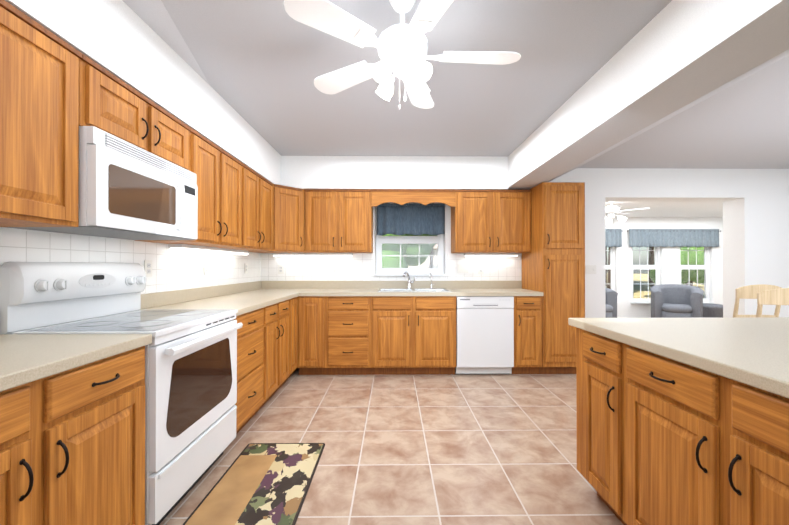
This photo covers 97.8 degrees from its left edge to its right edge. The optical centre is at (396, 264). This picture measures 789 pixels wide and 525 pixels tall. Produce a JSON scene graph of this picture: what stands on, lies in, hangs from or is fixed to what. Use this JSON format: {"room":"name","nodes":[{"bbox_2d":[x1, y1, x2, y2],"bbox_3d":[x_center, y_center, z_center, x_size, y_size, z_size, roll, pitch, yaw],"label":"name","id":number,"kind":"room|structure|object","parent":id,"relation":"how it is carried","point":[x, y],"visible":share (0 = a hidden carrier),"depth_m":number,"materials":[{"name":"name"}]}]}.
{"room":"kitchen","nodes":[
{"label":"kitchen","id":0,"kind":"room"},
{"bbox_2d":[0,227,254,293],"bbox_3d":[-1.785,-0.089,0.839,0.200,2.596,6.960,0,0,-1],"label":"wall","id":1,"kind":"structure","parent":0,"point":[0,227],"depth_m":1.82,"materials":[{"name":"tile"}]},
{"bbox_2d":[0,0,91,226],"bbox_3d":[-1.500,-0.528,0.977,0.366,0.734,0.947,0,0,-1],"label":"upper cabinet","id":2,"kind":"object","parent":1,"relation":"attached to","point":[56,92],"depth_m":1.28,"materials":[{"name":"brown wood"}]},
{"bbox_2d":[92,60,151,152],"bbox_3d":[-1.508,-0.742,1.647,0.366,0.301,0.387,0,0,-1],"label":"upper cabinet","id":3,"kind":"object","parent":1,"relation":"attached to","point":[119,110],"depth_m":1.65,"materials":[{"name":"brown wood"}]},
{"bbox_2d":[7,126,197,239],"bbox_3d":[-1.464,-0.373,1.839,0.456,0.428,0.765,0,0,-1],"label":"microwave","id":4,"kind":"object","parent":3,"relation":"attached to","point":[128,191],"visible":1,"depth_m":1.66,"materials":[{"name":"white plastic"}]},
{"bbox_2d":[0,229,259,293],"bbox_3d":[-1.685,0.016,1.049,0.002,0.344,6.599,0,0,-1],"label":"tile backsplash","id":5,"kind":"structure","parent":1,"relation":"attached to","point":[175,270],"depth_m":2.32,"materials":[{"name":"white tile"}]},
{"bbox_2d":[144,260,151,276],"bbox_3d":[-1.688,0.024,2.340,0.008,0.114,0.070,0,0,-1],"label":"electrical outlet","id":6,"kind":"object","parent":5,"relation":"attached to","point":[148,267],"visible":0.98,"depth_m":2.33,"materials":[{"name":"white plastic"}]},
{"bbox_2d":[245,263,247,272],"bbox_3d":[-1.706,0.040,3.899,0.008,0.114,0.070,0,0,-1],"label":"electrical outlet","id":7,"kind":"object","parent":5,"relation":"attached to","point":[246,267],"visible":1,"depth_m":3.90,"materials":[{"name":"white plastic"}]},
{"bbox_2d":[152,101,195,173],"bbox_3d":[-1.512,-0.741,2.033,0.366,0.301,0.386,0,0,-1],"label":"upper cabinet","id":8,"kind":"object","parent":1,"relation":"attached to","point":[173,140],"depth_m":2.05,"materials":[{"name":"brown wood"}]},
{"bbox_2d":[135,131,243,247],"bbox_3d":[-1.519,-0.522,2.608,0.366,0.734,0.761,0,0,-1],"label":"upper cabinet","id":9,"kind":"object","parent":1,"relation":"attached to","point":[219,175],"depth_m":2.57,"materials":[{"name":"brown wood"}]},
{"bbox_2d":[168,244,247,254],"bbox_3d":[-1.619,-0.129,3.076,0.102,0.045,1.150,0,0,-1],"label":"under-cabinet light","id":10,"kind":"object","parent":9,"relation":"attached to","point":[187,247],"visible":1,"depth_m":2.81,"materials":[{"name":"white plastic"}]},
{"bbox_2d":[226,164,272,250],"bbox_3d":[-1.527,-0.520,3.369,0.366,0.734,0.761,0,0,-1],"label":"upper cabinet","id":11,"kind":"object","parent":1,"relation":"attached to","point":[257,189],"depth_m":3.32,"materials":[{"name":"brown wood"}]},
{"bbox_2d":[159,368,623,524],"bbox_3d":[2.958,1.245,2.447,9.920,0.060,10.700,0,0,-1],"label":"floor","id":12,"kind":"structure","parent":0,"point":[471,449],"depth_m":2.27,"materials":[{"name":"tile"}]},
{"bbox_2d":[0,346,144,524],"bbox_3d":[-1.361,0.770,0.999,0.646,0.880,0.898,0,0,-1],"label":"base cabinet","id":13,"kind":"object","parent":12,"relation":"on","point":[72,446],"depth_m":1.12,"materials":[{"name":"brown wood"}]},
{"bbox_2d":[0,262,242,524],"bbox_3d":[-1.329,0.600,1.839,0.709,1.225,0.771,0,0,-1],"label":"range","id":14,"kind":"object","parent":12,"relation":"on","point":[190,389],"visible":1,"depth_m":1.68,"materials":[{"name":"white metal"}]},
{"bbox_2d":[233,306,267,433],"bbox_3d":[-1.377,0.775,2.489,0.646,0.880,0.522,0,0,-1],"label":"base cabinet","id":15,"kind":"object","parent":12,"relation":"on","point":[252,339],"depth_m":2.51,"materials":[{"name":"brown wood"}]},
{"bbox_2d":[183,443,324,524],"bbox_3d":[-0.735,1.207,1.791,0.520,0.010,1.070,0,0,-1],"label":"kitchen mat","id":16,"kind":"object","parent":12,"relation":"on","point":[262,483],"visible":0.94,"depth_m":1.86,"materials":[{"name":"multicoloured fabric"}]},
{"bbox_2d":[268,299,291,399],"bbox_3d":[-1.384,0.777,3.085,0.646,0.880,0.671,0,0,-1],"label":"base cabinet","id":17,"kind":"object","parent":12,"relation":"on","point":[279,314],"depth_m":3.12,"materials":[{"name":"brown wood"}]},
{"bbox_2d":[292,297,297,373],"bbox_3d":[-1.393,0.780,3.884,0.646,0.880,0.926,0,0,-1],"label":"base cabinet","id":18,"kind":"object","parent":12,"relation":"on","point":[294,300],"depth_m":3.62,"materials":[{"name":"brown wood"}]},
{"bbox_2d":[0,281,309,391],"bbox_3d":[-1.364,0.263,1.851,0.657,0.140,4.997,0,0,-1],"label":"countertop","id":19,"kind":"structure","parent":18,"relation":"on","point":[26,358],"depth_m":1.34,"materials":[{"name":"laminate"}]},
{"bbox_2d":[297,296,324,374],"bbox_3d":[-0.932,0.781,4.035,0.313,0.880,0.636,0,0,-1],"label":"base cabinet","id":20,"kind":"object","parent":12,"relation":"on","point":[311,309],"depth_m":3.72,"materials":[{"name":"brown wood"}]},
{"bbox_2d":[325,296,372,374],"bbox_3d":[-0.533,0.781,4.039,0.485,0.880,0.636,0,0,-1],"label":"base cabinet","id":21,"kind":"object","parent":12,"relation":"on","point":[348,319],"depth_m":3.72,"materials":[{"name":"brown wood"}]},
{"bbox_2d":[262,281,542,295],"bbox_3d":[-0.055,0.270,4.040,3.285,0.140,0.647,0,0,-1],"label":"countertop","id":22,"kind":"structure","parent":21,"relation":"on","point":[456,288],"depth_m":4.33,"materials":[{"name":"laminate"}]},
{"bbox_2d":[403,271,416,288],"bbox_3d":[0.159,0.186,4.181,0.179,0.213,0.217,0,0,-1],"label":"faucet","id":23,"kind":"object","parent":22,"relation":"on","point":[409,281],"visible":1,"depth_m":4.24,"materials":[{"name":"silver metal"}]},
{"bbox_2d":[378,288,451,291],"bbox_3d":[0.195,0.381,4.059,0.824,0.178,0.484,0,0,-1],"label":"sink","id":24,"kind":"object","parent":22,"relation":"in","point":[412,290],"visible":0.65,"depth_m":4.21,"materials":[{"name":"white ceramic"}]},
{"bbox_2d":[373,304,455,374],"bbox_3d":[0.177,0.871,4.047,0.935,0.700,0.636,0,0,-1],"label":"base cabinet","id":25,"kind":"object","parent":12,"relation":"on","point":[376,335],"depth_m":3.73,"materials":[{"name":"brown wood"}]},
{"bbox_2d":[455,296,513,373],"bbox_3d":[0.960,0.782,4.045,0.618,0.876,0.623,0,0,-1],"label":"dishwasher","id":26,"kind":"object","parent":12,"relation":"on","point":[484,334],"visible":0.92,"depth_m":3.74,"materials":[{"name":"white plastic"}]},
{"bbox_2d":[512,296,541,373],"bbox_3d":[1.431,0.781,4.061,0.313,0.880,0.636,0,0,-1],"label":"base cabinet","id":27,"kind":"object","parent":12,"relation":"on","point":[527,309],"depth_m":3.74,"materials":[{"name":"brown wood"}]},
{"bbox_2d":[522,182,584,373],"bbox_3d":[1.826,0.158,4.052,0.468,2.124,0.667,0,0,-1],"label":"pantry","id":28,"kind":"object","parent":12,"relation":"on","point":[553,265],"visible":0.92,"depth_m":3.75,"materials":[{"name":"brown wood"}]},
{"bbox_2d":[605,288,617,317],"bbox_3d":[3.954,0.825,6.966,0.867,0.811,0.804,0,0,-1],"label":"armchair","id":29,"kind":"object","parent":12,"relation":"on","point":[611,303],"visible":0.1,"depth_m":6.83,"materials":[{"name":"fabric"}]},
{"bbox_2d":[650,284,703,317],"bbox_3d":[5.537,0.814,6.838,0.888,0.831,0.868,0,0,-1],"label":"armchair","id":30,"kind":"object","parent":12,"relation":"on","point":[675,301],"visible":0.67,"depth_m":6.81,"materials":[{"name":"fabric"}]},
{"bbox_2d":[576,327,788,524],"bbox_3d":[1.675,0.769,0.634,1.465,0.879,2.500,0,0,-1],"label":"kitchen island","id":31,"kind":"object","parent":12,"relation":"on","point":[661,440],"visible":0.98,"depth_m":1.20,"materials":[{"name":"brown wood"}]},
{"bbox_2d":[568,317,788,397],"bbox_3d":[1.700,0.308,0.636,1.475,0.040,2.560,0,0,-1],"label":"island countertop","id":32,"kind":"structure","parent":31,"relation":"on","point":[752,351],"depth_m":1.32,"materials":[{"name":"laminate"}]},
{"bbox_2d":[703,303,722,317],"bbox_3d":[6.605,1.023,7.239,0.444,0.415,0.444,0,0,-1],"label":"ottoman","id":33,"kind":"object","parent":12,"relation":"on","point":[710,310],"visible":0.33,"depth_m":7.07,"materials":[{"name":"fabric"}]},
{"bbox_2d":[733,284,780,317],"bbox_3d":[3.822,0.712,3.829,0.471,1.015,0.519,0,0,4],"label":"dining chair","id":34,"kind":"object","parent":12,"relation":"on","point":[748,292],"visible":0.15,"depth_m":3.60,"materials":[{"name":"brown wood"}]},
{"bbox_2d":[756,288,788,316],"bbox_3d":[3.494,0.710,3.227,0.470,1.015,0.519,0,0,13],"label":"dining chair","id":35,"kind":"object","parent":12,"relation":"on","point":[775,297],"visible":0.15,"depth_m":3.02,"materials":[{"name":"brown wood"}]},
{"bbox_2d":[123,0,788,216],"bbox_3d":[2.958,-1.223,2.456,9.320,0.316,10.100,0,0,-1],"label":"ceiling","id":36,"kind":"structure","parent":0,"point":[259,66],"depth_m":2.47,"materials":[{"name":"paint"}]},
{"bbox_2d":[5,0,280,184],"bbox_3d":[-1.501,-1.095,0.855,0.367,0.383,7.000,0,0,-1],"label":"soffit","id":37,"kind":"structure","parent":36,"relation":"attached to","point":[108,32],"depth_m":1.86,"materials":[{"name":"paint"}]},
{"bbox_2d":[281,156,508,189],"bbox_3d":[-0.012,-1.084,4.204,2.640,0.383,0.337,0,0,-1],"label":"soffit","id":38,"kind":"structure","parent":36,"relation":"attached to","point":[302,172],"depth_m":4.04,"materials":[{"name":"paint"}]},
{"bbox_2d":[284,0,520,109],"bbox_3d":[0.070,-1.009,1.648,1.054,0.548,1.090,0,0,-1],"label":"kitchen ceiling fan","id":39,"kind":"object","parent":36,"relation":"hanging from","point":[402,47],"visible":1,"depth_m":1.57,"materials":[{"name":"white"}]},
{"bbox_2d":[605,202,648,227],"bbox_3d":[3.406,-0.822,5.523,0.929,0.463,0.943,0,0,-1],"label":"ceiling fan","id":40,"kind":"object","parent":36,"relation":"hanging from","point":[611,210],"visible":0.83,"depth_m":5.45,"materials":[{"name":"white"}]},
{"bbox_2d":[505,0,788,189],"bbox_3d":[1.840,-1.120,0.893,0.990,0.433,7.000,0,0,-1],"label":"soffit","id":41,"kind":"structure","parent":36,"relation":"attached to","point":[672,58],"depth_m":1.86,"materials":[{"name":"paint"}]},
{"bbox_2d":[373,168,788,317],"bbox_3d":[2.829,-0.076,4.545,9.510,2.596,0.290,0,0,-1],"label":"wall","id":42,"kind":"structure","parent":0,"point":[752,224],"depth_m":4.42,"materials":[{"name":"paint"}]},
{"bbox_2d":[248,184,306,252],"bbox_3d":[-1.404,-0.517,4.053,0.627,0.735,0.597,0,0,-1],"label":"upper cabinet","id":43,"kind":"object","parent":42,"relation":"attached to","point":[287,219],"visible":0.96,"depth_m":3.88,"materials":[{"name":"brown wood"}]},
{"bbox_2d":[304,189,375,252],"bbox_3d":[-0.695,-0.517,4.192,0.786,0.734,0.336,0,0,-1],"label":"upper cabinet","id":44,"kind":"object","parent":42,"relation":"attached to","point":[335,220],"depth_m":4.03,"materials":[{"name":"brown wood"}]},
{"bbox_2d":[273,253,352,256],"bbox_3d":[-1.038,-0.125,4.266,0.970,0.045,0.102,0,0,-1],"label":"under-cabinet light","id":45,"kind":"object","parent":44,"relation":"attached to","point":[312,254],"visible":1,"depth_m":4.22,"materials":[{"name":"white plastic"}]},
{"bbox_2d":[260,253,520,280],"bbox_3d":[-0.053,0.027,4.366,3.279,0.344,0.002,0,0,-1],"label":"tile backsplash","id":46,"kind":"structure","parent":42,"relation":"attached to","point":[361,266],"depth_m":4.36,"materials":[{"name":"white tile"}]},
{"bbox_2d":[278,265,283,273],"bbox_3d":[-1.464,0.056,4.339,0.070,0.114,0.008,0,0,-1],"label":"electrical outlet","id":47,"kind":"object","parent":46,"relation":"attached to","point":[280,269],"visible":1,"depth_m":4.34,"materials":[{"name":"white plastic"}]},
{"bbox_2d":[478,265,483,273],"bbox_3d":[1.066,0.056,4.367,0.070,0.114,0.008,0,0,-1],"label":"electrical outlet","id":48,"kind":"object","parent":46,"relation":"attached to","point":[480,269],"visible":1,"depth_m":4.37,"materials":[{"name":"white plastic"}]},
{"bbox_2d":[376,207,443,273],"bbox_3d":[0.170,-0.328,4.517,0.882,0.892,0.070,0,0,-1],"label":"kitchen window","id":49,"kind":"structure","parent":42,"relation":"in","point":[409,239],"depth_m":4.49,"materials":[{"name":"white plastic"}]},
{"bbox_2d":[374,274,446,275],"bbox_3d":[0.171,0.131,4.407,0.930,0.025,0.145,0,0,-1],"label":"window sill","id":50,"kind":"structure","parent":42,"relation":"attached to","point":[410,274],"depth_m":4.33,"materials":[{"name":"white plastic"}]},
{"bbox_2d":[377,203,444,234],"bbox_3d":[0.177,-0.573,4.328,0.860,0.403,0.049,0,0,-1],"label":"valance","id":51,"kind":"object","parent":42,"relation":"attached to","point":[410,219],"visible":0.92,"depth_m":4.33,"materials":[{"name":"fabric"}]},
{"bbox_2d":[448,189,531,252],"bbox_3d":[1.137,-0.517,4.212,0.898,0.734,0.336,0,0,-1],"label":"upper cabinet","id":52,"kind":"object","parent":42,"relation":"attached to","point":[482,221],"depth_m":4.05,"materials":[{"name":"brown wood"}]},
{"bbox_2d":[464,253,517,256],"bbox_3d":[1.172,-0.125,4.291,0.650,0.045,0.102,0,0,-1],"label":"under-cabinet light","id":53,"kind":"object","parent":52,"relation":"attached to","point":[490,254],"visible":1,"depth_m":4.24,"materials":[{"name":"white plastic"}]},
{"bbox_2d":[585,265,595,273],"bbox_3d":[2.476,0.061,4.389,0.140,0.114,0.012,0,0,-1],"label":"light switch","id":54,"kind":"object","parent":42,"relation":"attached to","point":[590,269],"visible":1,"depth_m":4.39,"materials":[{"name":"white plastic"}]},
{"bbox_2d":[605,247,614,290],"bbox_3d":[4.460,0.052,7.613,0.692,1.532,0.070,0,0,-1],"label":"sunroom window","id":55,"kind":"structure","parent":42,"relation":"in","point":[611,266],"depth_m":7.59,"materials":[{"name":"white plastic"}]},
{"bbox_2d":[605,229,622,246],"bbox_3d":[4.452,-0.579,7.458,0.924,0.398,0.043,0,0,-1],"label":"valance","id":56,"kind":"object","parent":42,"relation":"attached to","point":[613,237],"visible":0.5,"depth_m":7.46,"materials":[{"name":"fabric"}]},
{"bbox_2d":[617,317,650,317],"bbox_3d":[4.762,1.187,7.510,5.599,0.090,0.013,0,0,-1],"label":"baseboard","id":57,"kind":"structure","parent":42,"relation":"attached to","point":[633,317],"depth_m":7.50,"materials":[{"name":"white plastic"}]},
{"bbox_2d":[631,302,650,303],"bbox_3d":[5.476,0.836,7.537,0.730,0.033,0.100,0,0,-1],"label":"window sill","id":58,"kind":"structure","parent":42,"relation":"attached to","point":[640,302],"depth_m":7.49,"materials":[{"name":"white plastic"}]},
{"bbox_2d":[632,247,659,301],"bbox_3d":[5.475,0.052,7.625,0.662,1.532,0.070,0,0,-1],"label":"sunroom window","id":59,"kind":"structure","parent":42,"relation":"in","point":[656,266],"depth_m":7.61,"materials":[{"name":"white plastic"}]},
{"bbox_2d":[627,229,720,246],"bbox_3d":[6.032,-0.579,7.476,2.064,0.398,0.043,0,0,-1],"label":"valance","id":60,"kind":"object","parent":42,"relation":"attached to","point":[673,237],"visible":1,"depth_m":7.47,"materials":[{"name":"fabric"}]},
{"bbox_2d":[680,247,709,301],"bbox_3d":[6.565,0.052,7.637,0.702,1.532,0.070,0,0,-1],"label":"sunroom window","id":61,"kind":"structure","parent":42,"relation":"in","point":[706,265],"depth_m":7.61,"materials":[{"name":"white plastic"}]},
{"label":"outside","id":62,"kind":"structure","parent":0,"visible":0},
{"bbox_2d":[605,273,703,297],"bbox_3d":[4.684,1.467,32.373,70.000,0.200,55.290,0,0,-1],"label":"ground","id":63,"kind":"structure","parent":62,"point":[644,280],"depth_m":21.13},
{"bbox_2d":[382,234,408,267],"bbox_3d":[-0.528,-0.253,12.413,1.865,3.122,2.286,0,0,-1],"label":"tree","id":64,"kind":"object","parent":63,"relation":"on","point":[392,248],"depth_m":11.50,"materials":[{"name":"green plant"}]},
{"bbox_2d":[404,234,431,265],"bbox_3d":[-0.101,-2.010,18.965,4.529,6.670,4.495,0,0,-1],"label":"tree","id":65,"kind":"object","parent":63,"relation":"on","point":[409,261],"depth_m":19.23,"materials":[{"name":"green plant"}]},
{"bbox_2d":[408,244,437,267],"bbox_3d":[5.955,-1.099,35.041,12.400,4.950,11.000,0,0,-1],"label":"neighbouring house","id":66,"kind":"structure","parent":63,"relation":"on","point":[426,262],"depth_m":30.00,"materials":[{"name":"grey"}]},
{"bbox_2d":[425,234,436,267],"bbox_3d":[2.269,-2.860,23.659,5.190,8.400,4.550,0,0,-1],"label":"tree","id":67,"kind":"object","parent":63,"relation":"on","point":[431,257],"depth_m":23.88,"materials":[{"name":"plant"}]},
{"bbox_2d":[605,247,606,285],"bbox_3d":[12.847,-3.959,21.707,4.160,10.585,3.956,0,0,-1],"label":"tree","id":68,"kind":"object","parent":63,"relation":"on","point":[605,264],"depth_m":21.49,"materials":[{"name":"green plant"}]},
{"bbox_2d":[607,247,610,288],"bbox_3d":[9.406,-2.948,15.056,3.520,8.517,3.348,0,0,-1],"label":"tree","id":69,"kind":"object","parent":63,"relation":"on","point":[608,282],"depth_m":15.04,"materials":[{"name":"green plant"}]},
{"bbox_2d":[649,247,653,286],"bbox_3d":[15.799,-3.477,20.962,4.160,9.615,3.956,0,0,-1],"label":"tree","id":70,"kind":"object","parent":63,"relation":"on","point":[651,263],"depth_m":21.04,"materials":[{"name":"green plant"}]},
{"bbox_2d":[649,247,703,285],"bbox_3d":[10.799,0.198,12.790,2.346,2.235,2.308,0,0,-1],"label":"tree","id":71,"kind":"object","parent":63,"relation":"on","point":[684,260],"depth_m":12.09,"materials":[{"name":"green plant"}]}
]}

